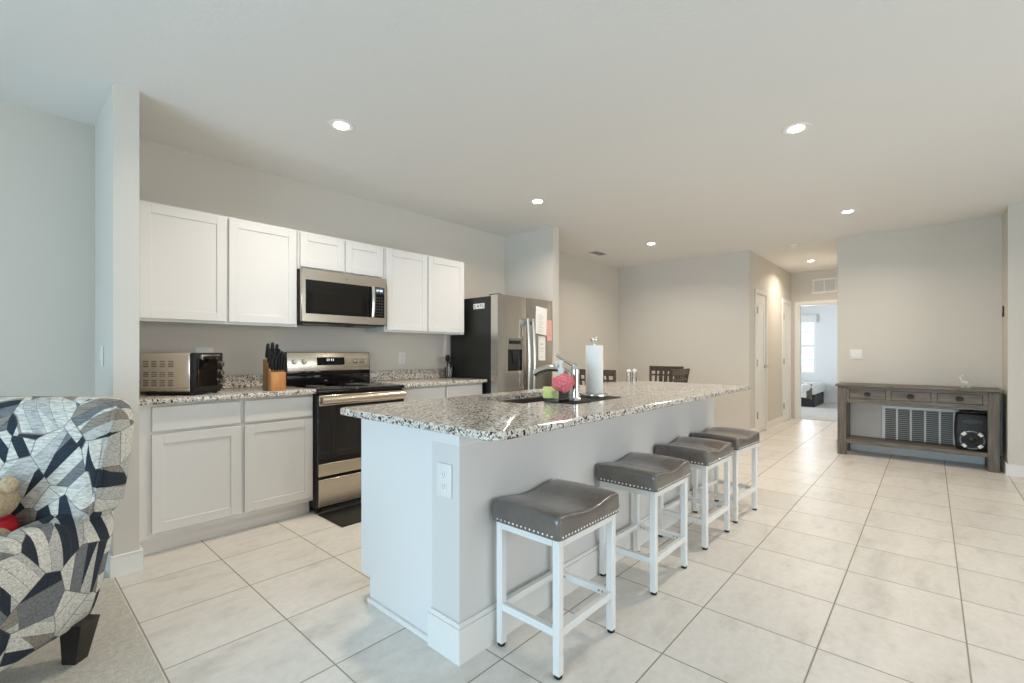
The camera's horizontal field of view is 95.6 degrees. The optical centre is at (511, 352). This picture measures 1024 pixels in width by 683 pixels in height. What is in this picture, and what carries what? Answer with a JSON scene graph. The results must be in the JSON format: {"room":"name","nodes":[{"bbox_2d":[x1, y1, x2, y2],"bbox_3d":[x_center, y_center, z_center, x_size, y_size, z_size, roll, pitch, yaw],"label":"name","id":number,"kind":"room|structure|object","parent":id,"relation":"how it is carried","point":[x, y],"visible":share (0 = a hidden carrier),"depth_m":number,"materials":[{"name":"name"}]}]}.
{"room":"open-plan kitchen","nodes":[
{"label":"open-plan kitchen","id":0,"kind":"room"},
{"bbox_2d":[0,569,166,682],"bbox_3d":[-1.015,1.258,-1.233,8.255,0.124,4.010,0,0,42],"label":"carpet","id":1,"kind":"structure","parent":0,"point":[119,652],"depth_m":1.81,"materials":[{"name":"beige carpet"}]},
{"bbox_2d":[0,396,133,671],"bbox_3d":[-2.050,0.690,1.515,0.916,1.012,0.962,0,0,0],"label":"armchair","id":2,"kind":"object","parent":1,"relation":"on","point":[69,456],"visible":1,"depth_m":1.79,"materials":[{"name":"fabric"}]},
{"bbox_2d":[0,476,19,535],"bbox_3d":[-1.895,0.584,1.641,0.231,0.274,0.239,0,0,0],"label":"teddy bear","id":3,"kind":"object","parent":2,"relation":"on","point":[9,493],"visible":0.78,"depth_m":1.67},
{"bbox_2d":[95,83,138,555],"bbox_3d":[-2.360,-0.122,2.762,0.705,2.645,0.110,0,0,42],"label":"wall","id":4,"kind":"structure","parent":0,"point":[117,124],"depth_m":2.54,"materials":[{"name":"paint"}]},
{"bbox_2d":[100,346,103,365],"bbox_3d":[-2.410,0.020,2.725,0.075,0.118,0.010,0,0,42],"label":"light switch","id":5,"kind":"object","parent":4,"relation":"attached to","point":[102,347],"visible":1,"depth_m":2.70,"materials":[{"name":"white plastic"}]},
{"bbox_2d":[105,545,142,577],"bbox_3d":[-2.354,1.144,2.757,0.720,0.112,0.140,0,0,42],"label":"baseboard","id":6,"kind":"structure","parent":4,"relation":"attached to","point":[129,562],"depth_m":2.51,"materials":[{"name":"paint"}]},
{"bbox_2d":[0,100,618,395],"bbox_3d":[-1.768,-0.122,4.048,0.140,2.645,10.840,0,0,42],"label":"wall","id":7,"kind":"structure","parent":0,"point":[47,161],"depth_m":3.29,"materials":[{"name":"paint"}]},
{"bbox_2d":[139,374,262,392],"bbox_3d":[-2.223,0.222,3.422,0.020,0.095,1.031,0,0,42],"label":"backsplash","id":8,"kind":"structure","parent":7,"relation":"attached to","point":[233,381],"depth_m":3.57,"materials":[{"name":"stone"}]},
{"bbox_2d":[195,347,213,352],"bbox_3d":[-2.251,0.022,3.399,0.010,0.118,0.115,0,0,42],"label":"wall outlet","id":9,"kind":"object","parent":7,"relation":"attached to","point":[197,350],"visible":0.44,"depth_m":3.40,"materials":[{"name":"white plastic"}]},
{"bbox_2d":[139,200,296,327],"bbox_3d":[-2.115,-0.574,3.314,0.325,0.752,1.017,0,0,42],"label":"upper cabinet","id":10,"kind":"object","parent":7,"relation":"attached to","point":[196,267],"visible":0.91,"depth_m":3.17,"materials":[{"name":"paint"}]},
{"bbox_2d":[297,230,383,278],"bbox_3d":[-1.515,-0.801,3.979,0.325,0.298,0.766,0,0,42],"label":"upper cabinet","id":11,"kind":"object","parent":7,"relation":"attached to","point":[314,251],"visible":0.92,"depth_m":3.83,"materials":[{"name":"paint"}]},
{"bbox_2d":[297,268,385,327],"bbox_3d":[-1.480,-0.435,3.932,0.424,0.426,0.744,0,0,42],"label":"microwave oven","id":12,"kind":"object","parent":11,"relation":"attached to","point":[324,298],"visible":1,"depth_m":3.77,"materials":[{"name":"silver metal"}]},
{"bbox_2d":[399,352,404,363],"bbox_3d":[-1.106,0.055,4.669,0.009,0.118,0.075,0,0,42],"label":"wall outlet","id":13,"kind":"object","parent":7,"relation":"attached to","point":[401,354],"visible":1,"depth_m":4.67,"materials":[{"name":"white plastic"}]},
{"bbox_2d":[370,368,449,380],"bbox_3d":[-1.030,0.222,4.744,0.020,0.095,1.007,0,0,42],"label":"backsplash","id":14,"kind":"structure","parent":7,"relation":"attached to","point":[416,373],"depth_m":4.69,"materials":[{"name":"stone"}]},
{"bbox_2d":[366,247,463,334],"bbox_3d":[-0.934,-0.569,4.622,0.325,0.762,0.958,0,0,42],"label":"upper cabinet","id":15,"kind":"object","parent":7,"relation":"attached to","point":[425,293],"visible":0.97,"depth_m":4.46,"materials":[{"name":"paint"}]},
{"bbox_2d":[0,0,1023,272],"bbox_3d":[3.216,-1.505,3.563,8.800,0.120,17.200,0,0,42],"label":"ceiling","id":16,"kind":"structure","parent":0,"point":[636,123],"depth_m":2.70,"materials":[{"name":"paint"}]},
{"bbox_2d":[327,119,354,131],"bbox_3d":[-1.086,-1.438,2.954,0.168,0.014,0.168,0,0,42],"label":"recessed light","id":17,"kind":"object","parent":16,"relation":"in","point":[340,125],"visible":1,"depth_m":2.94,"materials":[{"name":"white plastic"}]},
{"bbox_2d":[529,198,545,204],"bbox_3d":[0.244,-1.438,4.434,0.168,0.014,0.168,0,0,42],"label":"recessed light","id":18,"kind":"object","parent":16,"relation":"in","point":[537,201],"visible":1,"depth_m":4.42,"materials":[{"name":"white"}]},
{"bbox_2d":[587,250,607,255],"bbox_3d":[1.249,-1.439,6.726,0.180,0.012,0.320,0,0,42],"label":"ceiling vent","id":19,"kind":"object","parent":16,"relation":"in","point":[597,252],"visible":1,"depth_m":6.72,"materials":[{"name":"white plastic"}]},
{"bbox_2d":[645,242,657,244],"bbox_3d":[1.845,-1.438,6.148,0.168,0.014,0.168,0,0,42],"label":"recessed light","id":20,"kind":"object","parent":16,"relation":"in","point":[648,243],"visible":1,"depth_m":6.12,"materials":[{"name":"white"}]},
{"bbox_2d":[787,244,797,247],"bbox_3d":[3.766,-1.425,6.232,0.128,0.041,0.128,0,0,42],"label":"smoke detector","id":21,"kind":"object","parent":16,"relation":"attached to","point":[790,245],"visible":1,"depth_m":6.19,"materials":[{"name":"white plastic"}]},
{"bbox_2d":[781,122,811,134],"bbox_3d":[1.833,-1.438,2.993,0.168,0.014,0.168,0,0,42],"label":"recessed light","id":22,"kind":"object","parent":16,"relation":"in","point":[796,128],"visible":1,"depth_m":2.98,"materials":[{"name":"white"}]},
{"bbox_2d":[838,209,857,213],"bbox_3d":[3.439,-1.438,4.750,0.168,0.014,0.168,0,0,42],"label":"recessed light","id":23,"kind":"object","parent":16,"relation":"in","point":[848,211],"visible":1,"depth_m":4.74,"materials":[{"name":"white"}]},
{"bbox_2d":[505,226,558,381],"bbox_3d":[0.228,-0.122,5.597,0.748,2.645,0.114,0,0,42],"label":"wall","id":24,"kind":"structure","parent":0,"point":[532,257],"depth_m":5.47,"materials":[{"name":"paint"}]},
{"bbox_2d":[114,403,1023,682],"bbox_3d":[4.590,1.258,5.159,8.500,0.124,12.990,0,0,42],"label":"floor","id":25,"kind":"structure","parent":0,"point":[857,566],"depth_m":2.26,"materials":[{"name":"tile"}]},
{"bbox_2d":[139,394,312,554],"bbox_3d":[-2.017,0.752,3.236,0.560,0.896,1.031,0,0,42],"label":"base cabinet","id":26,"kind":"object","parent":25,"relation":"on","point":[208,469],"visible":0.94,"depth_m":2.98,"materials":[{"name":"paint"}]},
{"bbox_2d":[139,374,315,405],"bbox_3d":[-2.005,0.238,3.225,0.608,0.128,1.031,0,0,42],"label":"countertop","id":27,"kind":"structure","parent":26,"relation":"on","point":[235,386],"depth_m":3.14,"materials":[{"name":"stone"}]},
{"bbox_2d":[140,353,224,395],"bbox_3d":[-2.136,0.135,3.035,0.386,0.269,0.282,0,0,0],"label":"toaster oven","id":28,"kind":"object","parent":27,"relation":"on","point":[192,374],"visible":1,"depth_m":2.90,"materials":[{"name":"silver metal"}]},
{"bbox_2d":[144,389,219,393],"bbox_3d":[-2.149,0.254,3.037,0.320,0.016,0.254,0,0,0],"label":"tray","id":29,"kind":"object","parent":28,"relation":"on","point":[146,391],"depth_m":2.91,"materials":[{"name":"black plastic"}]},
{"bbox_2d":[263,359,285,390],"bbox_3d":[-1.711,0.159,3.340,0.155,0.222,0.100,0,0,42],"label":"knife block","id":30,"kind":"object","parent":27,"relation":"on","point":[272,381],"visible":0.87,"depth_m":3.30,"materials":[{"name":"brown wood"}]},
{"bbox_2d":[265,343,269,358],"bbox_3d":[-1.766,0.006,3.346,0.058,0.147,0.024,0,0,42],"label":"kitchen knife","id":31,"kind":"object","parent":30,"relation":"in","point":[267,344],"visible":0.82,"depth_m":3.33,"materials":[{"name":"black plastic"}]},
{"bbox_2d":[267,348,271,362],"bbox_3d":[-1.739,0.038,3.322,0.054,0.141,0.021,0,0,42],"label":"kitchen knife","id":32,"kind":"object","parent":30,"relation":"in","point":[269,349],"visible":0.72,"depth_m":3.31,"materials":[{"name":"black plastic"}]},
{"bbox_2d":[269,351,272,367],"bbox_3d":[-1.716,0.070,3.298,0.054,0.156,0.020,0,0,42],"label":"kitchen knife","id":33,"kind":"object","parent":30,"relation":"in","point":[271,352],"visible":0.77,"depth_m":3.29,"materials":[{"name":"black plastic"}]},
{"bbox_2d":[271,355,274,371],"bbox_3d":[-1.687,0.091,3.267,0.056,0.155,0.018,0,0,42],"label":"kitchen knife","id":34,"kind":"object","parent":30,"relation":"in","point":[273,356],"visible":0.99,"depth_m":3.26,"materials":[{"name":"black plastic"}]},
{"bbox_2d":[274,355,277,371],"bbox_3d":[-1.673,0.094,3.280,0.063,0.148,0.018,0,0,42],"label":"kitchen knife","id":35,"kind":"object","parent":30,"relation":"in","point":[276,356],"visible":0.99,"depth_m":3.27,"materials":[{"name":"black plastic"}]},
{"bbox_2d":[276,354,279,371],"bbox_3d":[-1.663,0.090,3.297,0.050,0.156,0.018,0,0,42],"label":"kitchen knife","id":36,"kind":"object","parent":30,"relation":"in","point":[278,361],"visible":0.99,"depth_m":3.29,"materials":[{"name":"black plastic"}]},
{"bbox_2d":[279,355,282,371],"bbox_3d":[-1.648,0.094,3.309,0.061,0.149,0.018,0,0,42],"label":"kitchen knife","id":37,"kind":"object","parent":30,"relation":"in","point":[281,358],"visible":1,"depth_m":3.30,"materials":[{"name":"black plastic"}]},
{"bbox_2d":[282,354,285,370],"bbox_3d":[-1.637,0.091,3.324,0.054,0.156,0.018,0,0,42],"label":"kitchen knife","id":38,"kind":"object","parent":30,"relation":"in","point":[284,355],"visible":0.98,"depth_m":3.31,"materials":[{"name":"black plastic"}]},
{"bbox_2d":[318,503,360,526],"bbox_3d":[-1.033,1.196,3.590,0.355,0.009,0.785,0,0,42],"label":"floor mat","id":39,"kind":"object","parent":25,"relation":"on","point":[346,516],"visible":0.42,"depth_m":3.40,"materials":[{"name":"black rubber"}]},
{"bbox_2d":[283,352,405,512],"bbox_3d":[-1.378,0.598,3.864,0.667,1.205,0.754,0,0,42],"label":"range","id":40,"kind":"object","parent":25,"relation":"on","point":[339,379],"visible":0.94,"depth_m":3.60,"materials":[{"name":"silver metal"}]},
{"bbox_2d":[290,382,403,393],"bbox_3d":[-1.386,0.289,3.871,0.595,0.030,0.754,0,0,42],"label":"cooktop","id":41,"kind":"object","parent":40,"relation":"in","point":[321,387],"depth_m":3.77,"materials":[{"name":"black glass"}]},
{"bbox_2d":[402,383,481,400],"bbox_3d":[-0.828,0.752,4.552,0.560,0.896,0.988,0,0,42],"label":"base cabinet","id":42,"kind":"object","parent":25,"relation":"on","point":[441,391],"visible":0.06,"depth_m":4.33,"materials":[{"name":"paint"}]},
{"bbox_2d":[370,368,486,387],"bbox_3d":[-0.811,0.238,4.547,0.608,0.128,1.007,0,0,42],"label":"countertop","id":43,"kind":"structure","parent":42,"relation":"on","point":[429,377],"depth_m":4.56,"materials":[{"name":"stone"}]},
{"bbox_2d":[445,367,453,377],"bbox_3d":[-0.668,0.212,4.961,0.104,0.115,0.104,0,0,42],"label":"utensil holder","id":44,"kind":"object","parent":43,"relation":"on","point":[445,367],"visible":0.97,"depth_m":4.94,"materials":[{"name":"silver glass"}]},
{"bbox_2d":[445,355,449,376],"bbox_3d":[-0.684,0.140,4.932,0.035,0.236,0.055,0,0,16],"label":"utensil","id":45,"kind":"object","parent":44,"relation":"in","point":[447,357],"visible":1,"depth_m":4.93,"materials":[{"name":"black plastic"}]},
{"bbox_2d":[448,358,452,376],"bbox_3d":[-0.656,0.155,4.962,0.035,0.207,0.058,0,0,42],"label":"utensil","id":46,"kind":"object","parent":44,"relation":"in","point":[450,361],"visible":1,"depth_m":4.95,"materials":[{"name":"black plastic"}]},
{"bbox_2d":[451,355,454,370],"bbox_3d":[-0.639,0.143,4.997,0.070,0.232,0.018,0,0,-36],"label":"utensil","id":47,"kind":"object","parent":44,"relation":"in","point":[452,356],"visible":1,"depth_m":4.99,"materials":[{"name":"black plastic"}]},
{"bbox_2d":[451,293,551,393],"bbox_3d":[-0.076,0.301,5.179,0.816,1.797,0.897,0,0,42],"label":"refrigerator","id":48,"kind":"object","parent":25,"relation":"on","point":[498,344],"depth_m":4.84,"materials":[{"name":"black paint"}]},
{"bbox_2d":[536,306,546,334],"bbox_3d":[0.327,-0.349,5.121,0.019,0.318,0.229,0,0,42],"label":"paper note","id":49,"kind":"object","parent":48,"relation":"attached to","point":[541,313],"visible":0.98,"depth_m":5.12,"materials":[{"name":"white paper"}]},
{"bbox_2d":[538,336,544,359],"bbox_3d":[0.332,-0.047,5.135,0.007,0.269,0.133,0,0,42],"label":"paper note","id":50,"kind":"object","parent":48,"relation":"attached to","point":[541,339],"visible":1,"depth_m":5.13,"materials":[{"name":"white paper"}]},
{"bbox_2d":[547,320,551,340],"bbox_3d":[0.421,-0.250,5.237,0.005,0.232,0.103,0,0,42],"label":"paper note","id":51,"kind":"object","parent":48,"relation":"attached to","point":[549,322],"visible":1,"depth_m":5.24,"materials":[{"name":"pink paper"}]},
{"bbox_2d":[361,396,713,665],"bbox_3d":[0.470,0.751,3.095,0.774,0.897,2.863,0,0,42],"label":"kitchen island","id":52,"kind":"object","parent":25,"relation":"on","point":[429,558],"visible":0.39,"depth_m":2.06,"materials":[{"name":"paint"}]},
{"bbox_2d":[437,462,451,498],"bbox_3d":[-0.270,0.508,1.847,0.090,0.134,0.009,0,0,42],"label":"wall outlet","id":53,"kind":"object","parent":52,"relation":"attached to","point":[444,471],"visible":1,"depth_m":1.84,"materials":[{"name":"white plastic"}]},
{"bbox_2d":[441,470,446,478],"bbox_3d":[-0.272,0.486,1.845,0.034,0.030,0.003,0,0,42],"label":"receptacle","id":54,"kind":"object","parent":53,"relation":"attached to","point":[443,472],"depth_m":1.84,"materials":[{"name":"grey plastic"}]},
{"bbox_2d":[441,481,446,489],"bbox_3d":[-0.272,0.530,1.845,0.034,0.030,0.003,0,0,42],"label":"receptacle","id":55,"kind":"object","parent":53,"relation":"attached to","point":[443,483],"depth_m":1.84,"materials":[{"name":"grey plastic"}]},
{"bbox_2d":[340,380,749,440],"bbox_3d":[0.550,0.286,3.037,1.083,0.032,3.023,0,0,42],"label":"island countertop","id":56,"kind":"structure","parent":52,"relation":"on","point":[484,417],"depth_m":2.24,"materials":[{"name":"stone"}]},
{"bbox_2d":[501,396,543,402],"bbox_3d":[0.156,0.404,2.863,0.405,0.200,0.740,0,0,42],"label":"sink","id":57,"kind":"object","parent":56,"relation":"in","point":[533,399],"visible":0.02,"depth_m":3.10,"materials":[{"name":"grey metal"}]},
{"bbox_2d":[543,396,620,403],"bbox_3d":[0.415,0.268,2.676,0.210,0.004,0.520,0,0,42],"label":"drying mat","id":58,"kind":"object","parent":56,"relation":"on","point":[583,400],"visible":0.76,"depth_m":2.58,"materials":[{"name":"black rubber"}]},
{"bbox_2d":[533,354,580,400],"bbox_3d":[0.257,0.136,2.688,0.329,0.259,0.068,0,0,42],"label":"kitchen faucet","id":59,"kind":"object","parent":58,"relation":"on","point":[574,373],"visible":0.92,"depth_m":2.60,"materials":[{"name":"silver metal"}]},
{"bbox_2d":[544,391,569,402],"bbox_3d":[0.249,0.235,2.537,0.100,0.062,0.110,0,0,42],"label":"sponge caddy","id":60,"kind":"object","parent":58,"relation":"on","point":[563,397],"visible":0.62,"depth_m":2.51,"materials":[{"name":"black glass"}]},
{"bbox_2d":[543,386,558,397],"bbox_3d":[0.211,0.215,2.509,0.086,0.062,0.024,0,0,16],"label":"sponge","id":61,"kind":"object","parent":60,"relation":"in","point":[548,392],"visible":0.82,"depth_m":2.50,"materials":[{"name":"green"}]},
{"bbox_2d":[552,373,574,392],"bbox_3d":[0.272,0.164,2.511,0.128,0.108,0.120,0,0,42],"label":"mesh scrubber","id":62,"kind":"object","parent":60,"relation":"in","point":[564,382],"visible":1,"depth_m":2.47,"materials":[{"name":"pink plastic"}]},
{"bbox_2d":[554,360,563,400],"bbox_3d":[0.271,0.154,2.595,0.059,0.224,0.067,0,0,42],"label":"soap bottle","id":63,"kind":"object","parent":58,"relation":"on","point":[560,362],"visible":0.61,"depth_m":2.58,"materials":[{"name":"white"}]},
{"bbox_2d":[580,336,608,397],"bbox_3d":[0.495,0.083,2.787,0.168,0.367,0.168,0,0,42],"label":"paper towel holder","id":64,"kind":"object","parent":58,"relation":"on","point":[594,339],"visible":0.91,"depth_m":2.74,"materials":[{"name":"silver metal"}]},
{"bbox_2d":[586,345,602,393],"bbox_3d":[0.495,0.100,2.787,0.104,0.286,0.104,0,0,42],"label":"paper towel roll","id":65,"kind":"object","parent":64,"relation":"on","point":[594,353],"visible":1,"depth_m":2.74,"materials":[{"name":"white paper"}]},
{"bbox_2d":[493,479,618,679],"bbox_3d":[0.191,0.897,1.950,0.352,0.606,0.450,0,0,42],"label":"bar stool","id":66,"kind":"object","parent":25,"relation":"on","point":[557,513],"visible":1,"depth_m":1.87,"materials":[{"name":"white metal"}]},
{"bbox_2d":[493,479,618,541],"bbox_3d":[0.191,0.639,1.950,0.348,0.090,0.444,0,0,42],"label":"seat cushion","id":67,"kind":"object","parent":66,"relation":"on","point":[559,510],"depth_m":1.85,"materials":[{"name":"grey leather"}]},
{"bbox_2d":[579,369,615,384],"bbox_3d":[1.141,0.700,5.637,0.521,1.005,0.483,0,0,42],"label":"dining chair","id":68,"kind":"object","parent":25,"relation":"on","point":[607,373],"visible":0.19,"depth_m":5.38,"materials":[{"name":"brown wood"}]},
{"bbox_2d":[596,452,690,594],"bbox_3d":[0.725,0.897,2.543,0.352,0.606,0.450,0,0,42],"label":"bar stool","id":69,"kind":"object","parent":25,"relation":"on","point":[652,476],"visible":0.99,"depth_m":2.46,"materials":[{"name":"white metal"}]},
{"bbox_2d":[596,452,690,491],"bbox_3d":[0.725,0.639,2.543,0.348,0.090,0.444,0,0,42],"label":"seat cushion","id":70,"kind":"object","parent":69,"relation":"on","point":[639,472],"depth_m":2.43,"materials":[{"name":"grey leather"}]},
{"bbox_2d":[649,366,683,381],"bbox_3d":[2.111,0.700,6.637,0.521,1.005,0.483,0,0,42],"label":"dining chair","id":71,"kind":"object","parent":25,"relation":"on","point":[660,369],"visible":0.27,"depth_m":6.83,"materials":[{"name":"brown wood"}]},
{"bbox_2d":[669,368,689,382],"bbox_3d":[1.885,0.700,5.788,0.483,1.005,0.521,0,0,42],"label":"dining chair","id":72,"kind":"object","parent":25,"relation":"on","point":[680,375],"visible":0.26,"depth_m":5.61,"materials":[{"name":"brown wood"}]},
{"bbox_2d":[655,436,732,549],"bbox_3d":[1.205,0.897,3.069,0.352,0.606,0.450,0,0,44],"label":"bar stool","id":73,"kind":"object","parent":25,"relation":"on","point":[703,454],"visible":0.87,"depth_m":2.98,"materials":[{"name":"white metal"}]},
{"bbox_2d":[655,436,732,465],"bbox_3d":[1.205,0.639,3.069,0.348,0.090,0.444,0,0,44],"label":"seat cushion","id":74,"kind":"object","parent":73,"relation":"on","point":[698,451],"depth_m":2.96,"materials":[{"name":"grey leather"}]},
{"bbox_2d":[691,427,759,522],"bbox_3d":[1.615,0.897,3.513,0.450,0.606,0.352,0,0,-44],"label":"bar stool","id":75,"kind":"object","parent":25,"relation":"on","point":[742,440],"visible":0.76,"depth_m":3.46,"materials":[{"name":"white metal"}]},
{"bbox_2d":[691,427,759,449],"bbox_3d":[1.615,0.639,3.513,0.444,0.090,0.348,0,0,-44],"label":"seat cushion","id":76,"kind":"object","parent":75,"relation":"on","point":[741,439],"depth_m":3.43,"materials":[{"name":"grey leather"}]},
{"bbox_2d":[801,381,824,406],"bbox_3d":[6.271,0.943,11.231,2.020,0.515,1.262,0,0,42],"label":"bed","id":77,"kind":"object","parent":25,"relation":"on","point":[812,393],"visible":0.28,"depth_m":10.25,"materials":[{"name":"grey fabric"}]},
{"bbox_2d":[801,382,815,399],"bbox_3d":[6.316,0.877,10.773,1.200,0.384,0.642,0,0,42],"label":"quilt","id":78,"kind":"object","parent":77,"relation":"on","point":[807,388],"depth_m":10.22,"materials":[{"name":"white fabric"}]},
{"bbox_2d":[835,382,1002,472],"bbox_3d":[4.484,0.785,5.200,1.375,0.830,0.410,0,0,42],"label":"console table","id":79,"kind":"object","parent":25,"relation":"on","point":[987,399],"visible":1,"depth_m":5.03,"materials":[{"name":"grey wood"}]},
{"bbox_2d":[846,435,987,457],"bbox_3d":[4.489,1.039,5.206,1.295,0.042,0.369,0,0,42],"label":"shelf","id":80,"kind":"object","parent":79,"relation":"attached to","point":[894,443],"depth_m":5.14,"materials":[{"name":"grey wood"}]},
{"bbox_2d":[954,410,986,451],"bbox_3d":[4.826,0.811,4.872,0.264,0.414,0.239,0,0,42],"label":"speaker","id":81,"kind":"object","parent":79,"relation":"on","point":[970,429],"visible":0.96,"depth_m":4.82},
{"bbox_2d":[752,252,790,428],"bbox_3d":[4.213,-0.122,7.607,0.140,2.645,2.460,0,0,42],"label":"wall","id":82,"kind":"structure","parent":0,"point":[767,277],"depth_m":7.50,"materials":[{"name":"paint"}]},
{"bbox_2d":[755,288,767,430],"bbox_3d":[3.745,0.135,6.972,0.018,2.130,0.650,0,0,42],"label":"door frame","id":83,"kind":"structure","parent":82,"relation":"attached to","point":[757,291],"depth_m":6.91,"materials":[{"name":"paint"}]},
{"bbox_2d":[757,294,768,431],"bbox_3d":[3.745,0.161,6.961,0.102,2.054,0.538,0,0,42],"label":"door","id":84,"kind":"structure","parent":82,"relation":"in","point":[761,300],"depth_m":7.02,"materials":[{"name":"paint"}]},
{"bbox_2d":[750,416,781,430],"bbox_3d":[4.598,1.144,7.165,1.025,0.112,2.600,0,0,42],"label":"baseboard","id":85,"kind":"structure","parent":82,"relation":"attached to","point":[777,421],"depth_m":7.54,"materials":[{"name":"paint"}]},
{"bbox_2d":[783,303,788,420],"bbox_3d":[4.829,0.161,8.186,0.069,2.054,0.528,0,0,42],"label":"door","id":86,"kind":"structure","parent":82,"relation":"in","point":[785,306],"depth_m":8.18,"materials":[{"name":"paint"}]},
{"bbox_2d":[782,298,790,422],"bbox_3d":[4.841,0.135,8.185,0.018,2.130,0.640,0,0,42],"label":"door frame","id":87,"kind":"structure","parent":82,"relation":"attached to","point":[783,300],"depth_m":8.38,"materials":[{"name":"paint"}]},
{"bbox_2d":[619,216,1001,455],"bbox_3d":[3.544,-0.122,6.460,4.515,2.645,0.140,0,0,42],"label":"wall","id":88,"kind":"structure","parent":0,"point":[926,301],"depth_m":5.62,"materials":[{"name":"paint"}]},
{"bbox_2d":[850,349,861,358],"bbox_3d":[4.244,0.022,5.726,0.118,0.125,0.010,0,0,42],"label":"light switch","id":89,"kind":"object","parent":88,"relation":"attached to","point":[854,353],"visible":1,"depth_m":5.72,"materials":[{"name":"white plastic"}]},
{"bbox_2d":[882,405,956,444],"bbox_3d":[4.670,0.853,5.338,0.650,0.445,0.014,0,0,42],"label":"air vent","id":90,"kind":"object","parent":88,"relation":"in","point":[930,425],"visible":0.87,"depth_m":5.33,"materials":[{"name":"white metal"}]},
{"bbox_2d":[836,439,1023,476],"bbox_3d":[5.820,1.144,3.978,5.090,0.112,0.495,0,0,42],"label":"baseboard","id":91,"kind":"structure","parent":88,"relation":"attached to","point":[880,449],"depth_m":5.21,"materials":[{"name":"paint"}]},
{"bbox_2d":[791,269,836,418],"bbox_3d":[5.166,-0.122,8.485,4.900,2.645,0.120,0,0,42],"label":"wall","id":92,"kind":"structure","parent":0,"point":[801,283],"depth_m":8.37,"materials":[{"name":"paint"}]},
{"bbox_2d":[795,299,836,418],"bbox_3d":[5.504,0.140,8.168,0.895,2.120,0.138,0,0,42],"label":"door frame","id":93,"kind":"structure","parent":92,"relation":"attached to","point":[797,304],"depth_m":8.38,"materials":[{"name":"paint"}]},
{"bbox_2d":[812,277,836,293],"bbox_3d":[5.528,-1.175,8.065,0.530,0.260,0.016,0,0,42],"label":"air vent","id":94,"kind":"object","parent":92,"relation":"in","point":[821,285],"visible":0.67,"depth_m":8.11,"materials":[{"name":"white metal"}]},
{"bbox_2d":[801,304,836,398],"bbox_3d":[7.511,-0.122,11.083,4.900,2.645,0.120,0,0,42],"label":"wall","id":95,"kind":"structure","parent":0,"point":[826,324],"depth_m":11.05,"materials":[{"name":"paint"}]},
{"bbox_2d":[801,322,815,373],"bbox_3d":[6.899,-0.165,11.636,1.250,1.370,0.060,0,0,42],"label":"window","id":96,"kind":"structure","parent":95,"relation":"in","point":[814,331],"depth_m":11.25,"materials":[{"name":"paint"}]},
{"bbox_2d":[801,314,816,322],"bbox_3d":[6.846,-0.825,11.577,1.290,0.190,0.032,0,0,42],"label":"window blind","id":97,"kind":"object","parent":95,"relation":"attached to","point":[804,318],"visible":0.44,"depth_m":11.25,"materials":[{"name":"white"}]},
{"bbox_2d":[824,398,836,403],"bbox_3d":[7.466,1.144,11.033,4.660,0.112,0.015,0,0,42],"label":"baseboard","id":98,"kind":"structure","parent":95,"relation":"attached to","point":[826,400],"depth_m":10.97,"materials":[{"name":"paint"}]},
{"bbox_2d":[837,236,850,438],"bbox_3d":[5.029,-0.122,6.777,0.135,2.645,2.600,0,0,42],"label":"wall","id":99,"kind":"structure","parent":0,"point":[844,243],"depth_m":5.82,"materials":[{"name":"paint"}]},
{"bbox_2d":[1002,203,1023,465],"bbox_3d":[6.410,-0.122,3.550,3.640,2.645,0.620,0,0,42],"label":"wall","id":100,"kind":"structure","parent":0,"point":[1013,216],"depth_m":4.52,"materials":[{"name":"paint"}]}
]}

